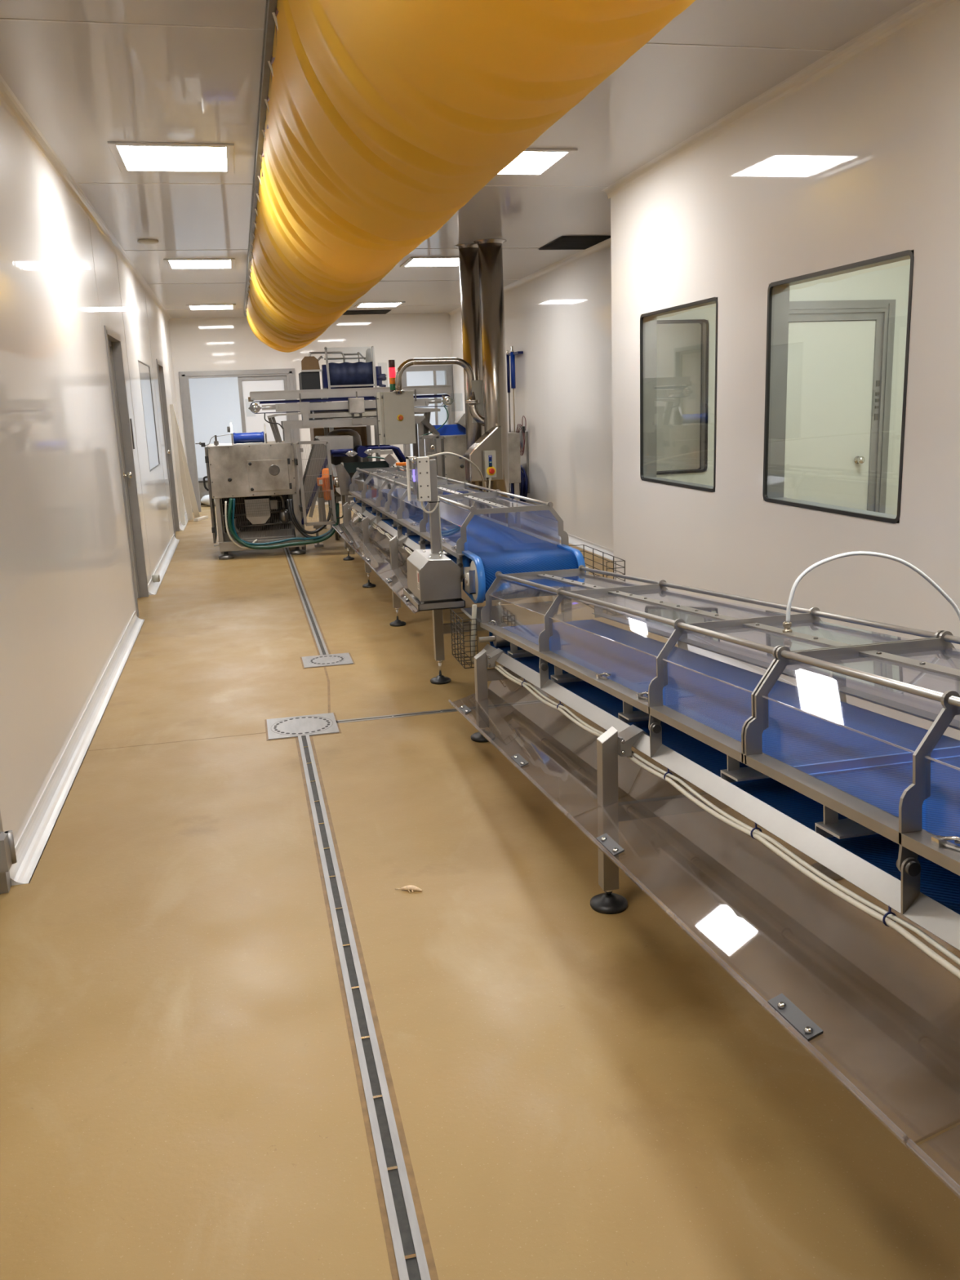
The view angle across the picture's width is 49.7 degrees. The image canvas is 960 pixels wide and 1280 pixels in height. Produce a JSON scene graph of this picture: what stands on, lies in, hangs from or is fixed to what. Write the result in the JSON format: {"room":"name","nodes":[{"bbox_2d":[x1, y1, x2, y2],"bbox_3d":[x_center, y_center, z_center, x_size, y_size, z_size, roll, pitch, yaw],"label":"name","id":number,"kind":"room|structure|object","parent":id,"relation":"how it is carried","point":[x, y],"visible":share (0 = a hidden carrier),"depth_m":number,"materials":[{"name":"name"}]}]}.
{"room":"industrial hall","nodes":[
{"label":"industrial hall","id":0,"kind":"room"},
{"bbox_2d":[0,103,186,846],"bbox_3d":[-2.498,-1.297,6.377,0.120,3.050,21.800,-5,13,-12],"label":"wall","id":1,"kind":"structure","parent":0,"point":[67,595],"depth_m":5.39,"materials":[{"name":"paint"}]},
{"bbox_2d":[0,812,17,893],"bbox_3d":[-1.615,-0.119,2.868,0.168,2.265,1.090,-5,13,-12],"label":"door","id":2,"kind":"structure","parent":1,"relation":"in","point":[7,851],"depth_m":3.57,"materials":[{"name":"metal"}]},
{"bbox_2d":[8,610,145,885],"bbox_3d":[-2.170,0.313,5.959,0.070,0.078,4.860,-5,13,-12],"label":"baseboard","id":3,"kind":"structure","parent":1,"relation":"attached to","point":[30,845],"depth_m":4.74,"materials":[{"name":"plastic"}]},
{"bbox_2d":[0,74,171,322],"bbox_3d":[-2.457,-2.752,6.012,0.055,0.055,21.700,-5,13,-12],"label":"trim","id":4,"kind":"structure","parent":1,"relation":"attached to","point":[9,101],"depth_m":6.26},
{"bbox_2d":[103,325,148,617],"bbox_3d":[-2.978,-1.387,8.598,0.132,2.265,1.060,-5,13,-12],"label":"door","id":5,"kind":"structure","parent":1,"relation":"in","point":[113,346],"depth_m":8.96,"materials":[{"name":"metal"}]},
{"bbox_2d":[88,220,172,577],"bbox_3d":[-3.670,-2.473,11.631,0.002,2.910,7.996,-5,13,-12],"label":"trim","id":6,"kind":"structure","parent":1,"relation":"attached to","point":[89,220],"depth_m":9.59,"materials":[{"name":"metal"}]},
{"bbox_2d":[129,418,134,448],"bbox_3d":[-3.091,-1.834,9.219,0.010,0.265,0.040,-5,13,-12],"label":"door handle","id":7,"kind":"object","parent":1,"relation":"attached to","point":[130,419],"visible":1,"depth_m":9.20,"materials":[{"name":"metal"}]},
{"bbox_2d":[137,360,159,471],"bbox_3d":[-3.604,-2.428,11.247,0.042,1.118,1.440,-5,13,-12],"label":"window","id":8,"kind":"structure","parent":1,"relation":"in","point":[144,369],"depth_m":11.24,"materials":[{"name":"grey"}]},
{"bbox_2d":[151,574,159,582],"bbox_3d":[-3.105,-0.588,9.932,0.069,0.067,0.068,-5,13,-12],"label":"pipe stub","id":9,"kind":"object","parent":1,"relation":"attached to","point":[156,578],"visible":1,"depth_m":9.91,"materials":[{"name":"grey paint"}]},
{"bbox_2d":[147,533,179,595],"bbox_3d":[-3.448,-0.892,11.403,0.070,0.078,4.220,-5,13,-12],"label":"baseboard","id":10,"kind":"structure","parent":1,"relation":"attached to","point":[153,587],"depth_m":11.05,"materials":[{"name":"plastic"}]},
{"bbox_2d":[155,359,179,537],"bbox_3d":[-4.171,-2.512,13.680,0.132,2.265,1.020,-5,13,-12],"label":"door","id":11,"kind":"structure","parent":1,"relation":"in","point":[159,364],"depth_m":14.03,"materials":[{"name":"metal"}]},
{"bbox_2d":[178,511,188,530],"bbox_3d":[-4.462,-1.849,15.723,0.070,0.078,2.700,-5,13,-12],"label":"baseboard","id":12,"kind":"structure","parent":1,"relation":"attached to","point":[182,527],"depth_m":14.96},
{"bbox_2d":[168,313,454,511],"bbox_3d":[-2.670,-3.779,17.188,4.745,3.050,0.100,-5,13,-12],"label":"wall","id":13,"kind":"structure","parent":0,"point":[204,344],"depth_m":16.93,"materials":[{"name":"paint"}]},
{"bbox_2d":[178,368,302,512],"bbox_3d":[-3.880,-3.270,16.993,1.830,2.235,0.145,-5,13,-12],"label":"door","id":14,"kind":"structure","parent":13,"relation":"in","point":[261,380],"depth_m":16.86,"materials":[{"name":"white"}]},
{"bbox_2d":[401,364,454,460],"bbox_3d":[-0.879,-3.522,17.641,0.890,2.215,0.145,-5,13,-12],"label":"door","id":15,"kind":"structure","parent":13,"relation":"in","point":[447,369],"depth_m":17.46,"materials":[{"name":"metal"}]},
{"bbox_2d":[188,370,446,477],"bbox_3d":[-3.526,-4.809,21.803,6.100,3.050,0.100,-5,13,-12],"label":"wall","id":16,"kind":"structure","parent":0,"point":[215,402],"depth_m":21.36,"materials":[{"name":"white"}]},
{"bbox_2d":[0,0,916,318],"bbox_3d":[0.227,-3.603,8.923,8.000,0.100,26.800,-5,13,-12],"label":"ceiling","id":17,"kind":"structure","parent":0,"point":[85,87],"depth_m":5.22,"materials":[{"name":"paint"}]},
{"bbox_2d":[137,239,158,244],"bbox_3d":[-2.852,-3.422,8.912,0.170,0.022,0.170,-5,13,-12],"label":"smoke detector","id":18,"kind":"object","parent":17,"relation":"attached to","point":[141,241],"visible":1,"depth_m":8.86,"materials":[{"name":"white plastic"}]},
{"bbox_2d":[106,142,234,173],"bbox_3d":[-1.778,-2.807,6.043,0.675,0.011,0.710,-5,13,-12],"label":"recessed light","id":19,"kind":"object","parent":17,"relation":"in","point":[130,157],"visible":1,"depth_m":6.00,"materials":[{"name":"plastic"}]},
{"bbox_2d":[163,257,235,269],"bbox_3d":[-2.800,-3.769,10.393,0.675,0.011,0.710,-5,13,-12],"label":"recessed light","id":20,"kind":"object","parent":17,"relation":"in","point":[171,264],"visible":1,"depth_m":10.37,"materials":[{"name":"plastic"}]},
{"bbox_2d":[168,260,231,268],"bbox_3d":[-2.800,-3.770,10.392,0.585,0.005,0.620,-5,13,-12],"label":"diffuser","id":21,"kind":"object","parent":20,"relation":"attached to","point":[172,264],"depth_m":10.40,"materials":[{"name":"plastic"}]},
{"bbox_2d":[186,304,235,310],"bbox_3d":[-3.818,-4.732,14.742,0.675,0.011,0.710,-5,13,-12],"label":"recessed light","id":22,"kind":"object","parent":17,"relation":"in","point":[190,307],"visible":1,"depth_m":14.71,"materials":[{"name":"plastic"}]},
{"bbox_2d":[342,309,391,315],"bbox_3d":[-1.801,-5.206,16.472,0.710,0.011,0.650,-5,13,-12],"label":"ceiling vent","id":23,"kind":"object","parent":17,"relation":"in","point":[348,312],"visible":0.96,"depth_m":16.39,"materials":[{"name":"black"}]},
{"bbox_2d":[353,302,405,307],"bbox_3d":[-1.491,-4.952,15.314,0.675,0.011,0.710,-5,13,-12],"label":"recessed light","id":24,"kind":"object","parent":17,"relation":"in","point":[364,304],"visible":1,"depth_m":15.27,"materials":[{"name":"plastic"}]},
{"bbox_2d":[358,302,400,306],"bbox_3d":[-1.491,-4.952,15.313,0.585,0.005,0.620,-5,13,-12],"label":"diffuser","id":25,"kind":"object","parent":24,"relation":"attached to","point":[360,304],"depth_m":15.29,"materials":[{"name":"plastic"}]},
{"bbox_2d":[400,256,459,266],"bbox_3d":[-0.454,-3.974,10.898,0.675,0.011,0.710,-5,13,-12],"label":"recessed light","id":26,"kind":"object","parent":17,"relation":"in","point":[449,261],"visible":0.73,"depth_m":10.88,"materials":[{"name":"plastic"}]},
{"bbox_2d":[405,257,459,266],"bbox_3d":[-0.454,-3.975,10.898,0.585,0.005,0.620,-5,13,-12],"label":"diffuser","id":27,"kind":"object","parent":26,"relation":"attached to","point":[412,261],"depth_m":10.88,"materials":[{"name":"plastic"}]},
{"bbox_2d":[243,0,695,352],"bbox_3d":[-0.937,-2.796,7.252,1.234,0.638,18.600,-5,13,-12],"label":"air duct","id":28,"kind":"object","parent":17,"relation":"hanging from","point":[379,121],"visible":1,"depth_m":3.57,"materials":[{"name":"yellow fabric"}]},
{"bbox_2d":[496,148,577,176],"bbox_3d":[0.177,-2.977,6.465,0.675,0.011,0.710,-5,13,-12],"label":"recessed light","id":29,"kind":"object","parent":17,"relation":"in","point":[531,162],"visible":0.59,"depth_m":6.47,"materials":[{"name":"plastic"}]},
{"bbox_2d":[497,151,566,173],"bbox_3d":[0.177,-2.978,6.465,0.585,0.005,0.620,-5,13,-12],"label":"diffuser","id":30,"kind":"object","parent":29,"relation":"attached to","point":[527,162],"depth_m":6.49,"materials":[{"name":"plastic"}]},
{"bbox_2d":[538,235,610,249],"bbox_3d":[0.905,-3.804,9.936,0.500,0.011,0.810,-5,13,-12],"label":"ceiling vent","id":31,"kind":"object","parent":17,"relation":"in","point":[563,242],"visible":0.98,"depth_m":9.90,"materials":[{"name":"black"}]},
{"bbox_2d":[0,503,959,1279],"bbox_3d":[0.343,-0.535,9.629,8.000,0.100,26.800,-5,13,-12],"label":"floor","id":32,"kind":"structure","parent":0,"point":[582,1092],"depth_m":2.84,"materials":[{"name":"concrete"}]},
{"bbox_2d":[169,404,185,524],"bbox_3d":[-4.361,-2.510,14.891,0.095,1.710,0.164,-5,13,-12],"label":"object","id":33,"kind":"object","parent":32,"relation":"on","point":[171,406],"visible":0.82,"depth_m":14.89,"materials":[{"name":"white"}]},
{"bbox_2d":[174,419,193,519],"bbox_3d":[-4.404,-2.491,15.306,0.086,1.498,0.583,-3,13,-3],"label":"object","id":34,"kind":"object","parent":32,"relation":"on","point":[184,482],"visible":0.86,"depth_m":15.43,"materials":[{"name":"white"}]},
{"bbox_2d":[173,411,199,517],"bbox_3d":[-4.417,-2.600,15.515,0.086,1.622,0.940,-3,13,-2],"label":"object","id":35,"kind":"object","parent":32,"relation":"on","point":[193,500],"visible":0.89,"depth_m":15.68,"materials":[{"name":"white"}]},
{"bbox_2d":[193,515,208,521],"bbox_3d":[-4.247,-1.849,15.774,0.070,0.035,0.424,-1,13,7],"label":"trim offcut","id":36,"kind":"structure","parent":32,"relation":"on","point":[202,517],"depth_m":15.70,"materials":[{"name":"white plastic"}]},
{"bbox_2d":[198,477,208,503],"bbox_3d":[-4.868,-2.694,18.646,0.840,0.405,0.840,-5,13,-12],"label":"steel table","id":37,"kind":"object","parent":32,"relation":"on","point":[202,491],"visible":0.02,"depth_m":18.24,"materials":[{"name":"metal"}]},
{"bbox_2d":[88,666,330,751],"bbox_3d":[-1.157,0.386,5.648,0.700,0.001,1.794,6,15,31],"label":"trim","id":38,"kind":"structure","parent":32,"relation":"on","point":[325,668],"depth_m":5.71,"materials":[{"name":"metal"}]},
{"bbox_2d":[200,494,222,506],"bbox_3d":[-4.620,-2.448,18.046,0.479,0.215,0.346,-5,13,-12],"label":"sack","id":39,"kind":"object","parent":32,"relation":"on","point":[205,500],"visible":0.32,"depth_m":17.90,"materials":[{"name":"white"}]},
{"bbox_2d":[203,440,337,559],"bbox_3d":[-2.402,-1.627,11.797,1.390,1.255,1.262,-5,13,-12],"label":"machine","id":40,"kind":"object","parent":32,"relation":"on","point":[260,477],"visible":0.95,"depth_m":11.39,"materials":[{"name":"metal"}]},
{"bbox_2d":[205,434,234,445],"bbox_3d":[-2.884,-2.208,11.444,0.341,0.117,0.060,-5,13,-12],"label":"stand","id":41,"kind":"object","parent":40,"relation":"on","point":[215,442],"visible":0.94,"depth_m":11.42,"materials":[{"name":"metal"}]},
{"bbox_2d":[224,501,257,548],"bbox_3d":[-2.628,-1.268,11.401,0.332,0.532,0.053,-5,13,-12],"label":"hose","id":42,"kind":"object","parent":40,"relation":"hanging from","point":[225,502],"visible":1,"depth_m":11.36,"materials":[{"name":"beige"}]},
{"bbox_2d":[226,422,266,444],"bbox_3d":[-2.595,-2.304,11.543,0.420,0.238,0.220,-5,13,-12],"label":"roller","id":43,"kind":"object","parent":40,"relation":"on","point":[256,437],"visible":1,"depth_m":11.51,"materials":[{"name":"blue plastic"}]},
{"bbox_2d":[231,498,333,545],"bbox_3d":[-2.168,-1.330,11.485,1.142,0.527,0.119,-4,13,-10],"label":"hose","id":44,"kind":"object","parent":40,"relation":"hanging from","point":[233,500],"visible":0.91,"depth_m":11.47,"materials":[{"name":"teal"}]},
{"bbox_2d":[227,497,339,549],"bbox_3d":[-2.158,-1.306,11.460,1.228,0.575,0.152,-5,13,-10],"label":"hose","id":45,"kind":"object","parent":40,"relation":"hanging from","point":[230,502],"visible":0.98,"depth_m":11.45,"materials":[{"name":"teal"}]},
{"bbox_2d":[288,498,332,533],"bbox_3d":[-1.873,-1.379,11.533,0.464,0.396,0.084,-4,13,-10],"label":"hose","id":46,"kind":"object","parent":40,"relation":"hanging from","point":[295,521],"visible":0.94,"depth_m":11.52,"materials":[{"name":"black"}]},
{"bbox_2d":[286,498,336,539],"bbox_3d":[-1.853,-1.349,11.550,0.571,0.463,0.120,-4,13,-10],"label":"hose","id":47,"kind":"object","parent":40,"relation":"hanging from","point":[304,534],"visible":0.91,"depth_m":11.52,"materials":[{"name":"black"}]},
{"bbox_2d":[264,712,341,741],"bbox_3d":[-0.918,0.443,5.351,0.371,0.006,0.368,-5,13,-12],"label":"drain cover","id":48,"kind":"object","parent":32,"relation":"on","point":[313,725],"visible":1,"depth_m":5.33,"materials":[{"name":"metal"}]},
{"bbox_2d":[282,547,330,655],"bbox_3d":[-1.727,-0.560,9.842,0.084,0.005,6.260,-5,13,-12],"label":"channel","id":49,"kind":"object","parent":32,"relation":"on","point":[320,642],"visible":0.88,"depth_m":8.46,"materials":[{"name":"metal"}]},
{"bbox_2d":[290,435,357,551],"bbox_3d":[-1.808,-1.702,11.970,0.790,1.280,0.532,-5,13,-12],"label":"conveyor","id":50,"kind":"object","parent":32,"relation":"on","point":[340,445],"visible":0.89,"depth_m":11.74,"materials":[{"name":"silver metal"}]},
{"bbox_2d":[300,653,355,668],"bbox_3d":[-0.991,0.131,6.716,0.330,0.006,0.320,-5,13,-12],"label":"drain cover","id":51,"kind":"object","parent":32,"relation":"on","point":[341,659],"visible":1,"depth_m":6.70,"materials":[{"name":"metal"}]},
{"bbox_2d":[310,426,369,528],"bbox_3d":[-1.908,-2.249,14.238,0.720,1.336,0.740,-5,13,-12],"label":"machine","id":52,"kind":"object","parent":32,"relation":"on","point":[362,430],"visible":0.26,"depth_m":13.86,"materials":[{"name":"metal"}]},
{"bbox_2d":[298,346,386,537],"bbox_3d":[-1.710,-2.501,13.144,1.030,2.303,1.015,-5,13,-12],"label":"machine","id":53,"kind":"object","parent":32,"relation":"on","point":[344,375],"visible":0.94,"depth_m":12.55,"materials":[{"name":"metal"}]},
{"bbox_2d":[328,361,373,385],"bbox_3d":[-1.558,-3.229,12.549,0.531,0.266,0.018,-5,13,-12],"label":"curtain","id":54,"kind":"object","parent":53,"relation":"hanging from","point":[359,373],"depth_m":12.54,"materials":[{"name":"plastic"}]},
{"bbox_2d":[326,429,363,541],"bbox_3d":[-1.626,-1.882,12.599,0.430,1.335,0.430,-5,13,-12],"label":"machine","id":55,"kind":"object","parent":32,"relation":"on","point":[336,460],"visible":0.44,"depth_m":12.37,"materials":[{"name":"metal"}]},
{"bbox_2d":[248,384,461,457],"bbox_3d":[-1.416,-2.001,12.052,2.440,1.798,0.596,-5,13,-12],"label":"conveyor","id":56,"kind":"object","parent":32,"relation":"on","point":[356,408],"visible":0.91,"depth_m":11.65,"materials":[{"name":"metal"}]},
{"bbox_2d":[316,460,412,554],"bbox_3d":[-1.208,-1.513,11.675,1.209,1.000,0.560,-5,13,-12],"label":"machine","id":57,"kind":"object","parent":32,"relation":"on","point":[341,478],"visible":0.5,"depth_m":11.37,"materials":[{"name":"metal"}]},
{"bbox_2d":[395,462,406,466],"bbox_3d":[-0.869,-1.973,11.622,0.140,0.035,0.100,-5,13,-12],"label":"block","id":58,"kind":"object","parent":57,"relation":"on","point":[400,464],"visible":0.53,"depth_m":11.57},
{"bbox_2d":[295,734,438,1279],"bbox_3d":[-0.387,0.947,3.077,0.084,0.005,4.430,-5,13,-12],"label":"channel","id":59,"kind":"object","parent":32,"relation":"on","point":[411,1257],"visible":1,"depth_m":2.57,"materials":[{"name":"metal"}]},
{"bbox_2d":[341,460,393,540],"bbox_3d":[-1.289,-1.570,11.971,0.586,0.985,0.118,-5,13,-12],"label":"belt","id":60,"kind":"object","parent":32,"relation":"on","point":[351,467],"visible":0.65,"depth_m":11.85,"materials":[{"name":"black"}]},
{"bbox_2d":[353,444,405,543],"bbox_3d":[-1.107,-1.696,12.110,0.623,1.154,0.484,-5,13,-12],"label":"conveyor","id":61,"kind":"object","parent":32,"relation":"on","point":[363,451],"visible":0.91,"depth_m":11.82,"materials":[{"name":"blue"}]},
{"bbox_2d":[395,884,422,893],"bbox_3d":[-0.241,0.839,3.493,0.095,0.018,0.032,-1,13,3],"label":"shrimp","id":62,"kind":"object","parent":32,"relation":"on","point":[410,887],"visible":1,"depth_m":3.49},
{"bbox_2d":[336,697,559,723],"bbox_3d":[-0.003,0.361,5.561,1.534,0.003,0.055,-5,13,-12],"label":"channel","id":63,"kind":"object","parent":32,"relation":"on","point":[384,717],"visible":0.74,"depth_m":5.50,"materials":[{"name":"metal"}]},
{"bbox_2d":[426,452,484,515],"bbox_3d":[-0.100,-0.834,7.800,0.060,1.315,4.160,-1,13,5],"label":"cable","id":64,"kind":"object","parent":32,"relation":"on","point":[441,453],"visible":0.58,"depth_m":7.33,"materials":[{"name":"beige plastic"}]},
{"bbox_2d":[417,431,520,528],"bbox_3d":[-0.194,-1.826,12.309,1.202,1.252,1.116,-5,13,-12],"label":"cabinet","id":65,"kind":"object","parent":32,"relation":"on","point":[453,467],"visible":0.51,"depth_m":11.85,"materials":[{"name":"metal"}]},
{"bbox_2d":[421,413,466,435],"bbox_3d":[-0.351,-2.503,12.030,0.690,0.243,0.250,-5,13,-12],"label":"hopper","id":66,"kind":"object","parent":65,"relation":"on","point":[460,428],"visible":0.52,"depth_m":12.00,"materials":[{"name":"blue plastic"}]},
{"bbox_2d":[453,243,487,516],"bbox_3d":[-0.050,-2.275,10.223,0.280,3.050,0.280,-5,13,-12],"label":"pipe","id":67,"kind":"object","parent":32,"relation":"on","point":[468,252],"visible":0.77,"depth_m":9.98,"materials":[{"name":"metal"}]},
{"bbox_2d":[331,465,625,684],"bbox_3d":[-0.416,-0.791,8.306,1.098,1.046,6.353,-5,13,-12],"label":"conveyor","id":68,"kind":"object","parent":32,"relation":"on","point":[477,546],"visible":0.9,"depth_m":6.04,"materials":[{"name":"silver"}]},
{"bbox_2d":[332,509,362,547],"bbox_3d":[-1.250,-1.131,10.267,0.275,0.227,2.023,-5,13,-12],"label":"drip tray","id":69,"kind":"object","parent":68,"relation":"on","point":[348,526],"depth_m":10.83,"materials":[{"name":"metal"}]},
{"bbox_2d":[351,546,377,573],"bbox_3d":[-0.826,-0.758,8.452,0.275,0.223,1.743,-5,13,-12],"label":"drip tray","id":70,"kind":"object","parent":68,"relation":"on","point":[366,548],"depth_m":9.03,"materials":[{"name":"metal"}]},
{"bbox_2d":[331,525,414,612],"bbox_3d":[-0.975,-0.699,8.629,0.049,0.104,5.442,-5,13,-12],"label":"tray","id":71,"kind":"object","parent":68,"relation":"on","point":[340,530],"depth_m":8.30,"materials":[{"name":"metal"}]},
{"bbox_2d":[377,573,413,612],"bbox_3d":[-0.445,-0.423,6.819,0.275,0.221,1.643,-5,13,-12],"label":"drip tray","id":72,"kind":"object","parent":68,"relation":"on","point":[393,575],"depth_m":6.73,"materials":[{"name":"metal"}]},
{"bbox_2d":[405,456,447,555],"bbox_3d":[-0.294,-0.736,5.694,0.198,0.543,0.141,-5,13,-12],"label":"post","id":73,"kind":"object","parent":68,"relation":"on","point":[425,486],"visible":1,"depth_m":5.65,"materials":[{"name":"metal"}]},
{"bbox_2d":[413,469,415,481],"bbox_3d":[-0.358,-0.893,5.623,0.008,0.065,0.020,-5,13,-12],"label":"indicator light","id":74,"kind":"object","parent":73,"relation":"attached to","point":[414,478],"depth_m":5.62,"materials":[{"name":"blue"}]},
{"bbox_2d":[403,588,465,611],"bbox_3d":[-0.262,-0.242,5.811,0.257,0.046,0.520,-5,13,-12],"label":"tray","id":75,"kind":"object","parent":68,"relation":"on","point":[452,601],"depth_m":5.58,"materials":[{"name":"metal"}]},
{"bbox_2d":[349,465,568,557],"bbox_3d":[-0.454,-1.170,8.425,0.640,0.359,5.704,-5,13,-12],"label":"hood","id":76,"kind":"object","parent":68,"relation":"attached to","point":[464,528],"depth_m":6.87,"materials":[{"name":"plastic"}]},
{"bbox_2d":[464,238,510,524],"bbox_3d":[0.075,-2.213,9.933,0.482,3.050,0.405,-5,13,-12],"label":"pipe","id":77,"kind":"object","parent":32,"relation":"on","point":[495,437],"visible":0.77,"depth_m":9.80,"materials":[{"name":"metal"}]},
{"bbox_2d":[393,357,484,426],"bbox_3d":[-0.347,-2.387,10.032,0.981,0.677,0.148,-3,13,-5],"label":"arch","id":78,"kind":"object","parent":77,"relation":"attached to","point":[478,418],"visible":0.94,"depth_m":9.97,"materials":[{"name":"metal"}]},
{"bbox_2d":[375,391,415,447],"bbox_3d":[-0.828,-2.156,10.122,0.352,0.522,0.295,-5,13,-12],"label":"control box","id":79,"kind":"object","parent":78,"relation":"attached to","point":[395,415],"visible":1,"depth_m":10.03,"materials":[{"name":"grey paint"}]},
{"bbox_2d":[388,360,395,391],"bbox_3d":[-0.850,-2.561,10.056,0.062,0.302,0.062,-5,13,-12],"label":"tower","id":80,"kind":"object","parent":79,"relation":"on","point":[391,362],"visible":0.81,"depth_m":10.03,"materials":[{"name":"red plastic"}]},
{"bbox_2d":[388,360,395,367],"bbox_3d":[-0.854,-2.673,10.031,0.062,0.072,0.062,-5,13,-12],"label":"lamp","id":81,"kind":"object","parent":80,"relation":"on","point":[391,362],"depth_m":10.01,"materials":[{"name":"black"}]},
{"bbox_2d":[483,449,496,517],"bbox_3d":[0.110,-1.238,9.901,0.110,1.126,0.138,-5,13,-12],"label":"box","id":82,"kind":"object","parent":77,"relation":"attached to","point":[489,456],"visible":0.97,"depth_m":9.77,"materials":[{"name":"grey paint"}]},
{"bbox_2d":[448,551,959,1194],"bbox_3d":[0.833,0.306,3.074,1.070,1.164,4.691,-5,13,-12],"label":"conveyor","id":83,"kind":"object","parent":32,"relation":"on","point":[871,797],"visible":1,"depth_m":2.79,"materials":[{"name":"metal"}]},
{"bbox_2d":[448,699,570,818],"bbox_3d":[0.186,0.329,4.193,0.275,0.363,1.957,-5,13,-12],"label":"drip tray","id":84,"kind":"object","parent":83,"relation":"on","point":[482,705],"depth_m":3.97,"materials":[{"name":"plastic"}]},
{"bbox_2d":[480,564,959,841],"bbox_3d":[0.811,0.060,3.053,0.640,0.663,4.569,-5,13,-12],"label":"hood","id":85,"kind":"object","parent":83,"relation":"attached to","point":[800,764],"depth_m":2.84,"materials":[{"name":"plastic"}]},
{"bbox_2d":[569,815,910,1146],"bbox_3d":[0.588,0.561,2.421,0.275,0.341,1.707,-5,13,-12],"label":"drip tray","id":86,"kind":"object","parent":83,"relation":"on","point":[815,844],"depth_m":2.14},
{"bbox_2d":[907,1142,959,1194],"bbox_3d":[0.871,0.725,1.173,0.275,0.270,0.877,-5,13,-12],"label":"drip tray","id":87,"kind":"object","parent":83,"relation":"on","point":[915,1144],"depth_m":1.52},
{"bbox_2d":[449,246,701,550],"bbox_3d":[0.735,-2.899,12.807,0.100,3.050,10.130,-5,13,-12],"label":"wall","id":88,"kind":"structure","parent":0,"point":[560,319],"depth_m":11.21,"materials":[{"name":"paint"}]},
{"bbox_2d":[506,351,529,493],"bbox_3d":[0.476,-2.856,13.623,0.070,1.780,0.880,-5,13,-12],"label":"board","id":89,"kind":"object","parent":88,"relation":"attached to","point":[524,460],"visible":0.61,"depth_m":13.37,"materials":[{"name":"metal"}]},
{"bbox_2d":[506,350,511,431],"bbox_3d":[0.386,-3.188,13.739,0.040,1.260,0.040,-5,13,-12],"label":"squeegee","id":90,"kind":"object","parent":89,"relation":"hanging from","point":[507,355],"visible":0.93,"depth_m":13.67,"materials":[{"name":"blue"}]},
{"bbox_2d":[510,346,515,432],"bbox_3d":[0.438,-3.153,13.522,0.065,1.315,0.130,-5,13,-12],"label":"brush","id":91,"kind":"object","parent":89,"relation":"hanging from","point":[512,357],"visible":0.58,"depth_m":13.42,"materials":[{"name":"blue plastic"}]},
{"bbox_2d":[509,465,528,502],"bbox_3d":[0.470,-2.025,13.558,0.190,0.583,0.752,-5,13,-12],"label":"coil","id":92,"kind":"object","parent":89,"relation":"hanging from","point":[523,491],"visible":0.32,"depth_m":13.27,"materials":[{"name":"plastic"}]},
{"bbox_2d":[515,415,526,455],"bbox_3d":[0.532,-2.624,13.311,0.039,0.506,0.494,-5,13,-12],"label":"cable coil","id":93,"kind":"object","parent":89,"relation":"hanging from","point":[522,428],"visible":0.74,"depth_m":13.22,"materials":[{"name":"metal"}]},
{"bbox_2d":[447,238,610,316],"bbox_3d":[0.605,-4.351,12.455,0.055,0.055,10.130,-5,13,-12],"label":"trim","id":94,"kind":"structure","parent":88,"relation":"attached to","point":[604,244],"depth_m":11.46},
{"bbox_2d":[510,512,613,560],"bbox_3d":[0.707,-1.445,13.123,0.070,0.078,10.130,-5,13,-12],"label":"baseboard","id":95,"kind":"structure","parent":88,"relation":"attached to","point":[574,540],"depth_m":11.77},
{"bbox_2d":[656,258,910,515],"bbox_3d":[2.730,-1.898,8.133,3.345,3.050,0.080,-5,13,-12],"label":"wall","id":96,"kind":"structure","parent":0,"point":[891,281],"depth_m":7.98,"materials":[{"name":"paint"}]},
{"bbox_2d":[656,319,709,475],"bbox_3d":[1.444,-1.829,7.840,0.563,1.128,0.098,-5,13,-12],"label":"window","id":97,"kind":"structure","parent":96,"relation":"in","point":[704,323],"depth_m":7.88,"materials":[{"name":"black metal"}]},
{"bbox_2d":[783,299,896,513],"bbox_3d":[2.694,-1.495,8.170,1.150,2.250,0.124,-5,13,-12],"label":"door","id":98,"kind":"structure","parent":96,"relation":"in","point":[839,374],"depth_m":8.12,"materials":[{"name":"metal"}]},
{"bbox_2d":[610,0,959,740],"bbox_3d":[2.336,-0.542,2.304,0.100,3.050,11.570,-5,13,-12],"label":"wall","id":99,"kind":"structure","parent":0,"point":[860,162],"depth_m":5.05,"materials":[{"name":"paint"}]},
{"bbox_2d":[0,17,833,310],"bbox_3d":[-0.566,-3.236,7.688,4.405,0.002,16.162,-5,13,-12],"label":"trim","id":100,"kind":"structure","parent":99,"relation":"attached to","point":[1,19],"depth_m":4.46,"materials":[{"name":"metal"}]},
{"bbox_2d":[640,297,717,492],"bbox_3d":[1.311,-1.563,6.679,0.118,1.125,1.208,-5,13,-12],"label":"window","id":101,"kind":"structure","parent":99,"relation":"in","point":[648,321],"depth_m":7.19,"materials":[{"name":"black metal"}]},
{"bbox_2d":[622,614,800,688],"bbox_3d":[2.308,0.913,2.619,0.070,0.078,11.570,-5,13,-12],"label":"baseboard","id":102,"kind":"structure","parent":99,"relation":"attached to","point":[652,624],"depth_m":6.54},
{"bbox_2d":[601,0,956,199],"bbox_3d":[2.200,-1.999,1.976,0.055,0.055,11.620,-5,13,-12],"label":"trim","id":103,"kind":"structure","parent":99,"relation":"attached to","point":[917,11],"depth_m":4.95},
{"bbox_2d":[762,249,914,523],"bbox_3d":[1.715,-1.184,4.957,0.118,1.129,1.224,-5,13,-12],"label":"window","id":104,"kind":"structure","parent":99,"relation":"in","point":[778,292],"depth_m":5.45,"materials":[{"name":"black metal"}]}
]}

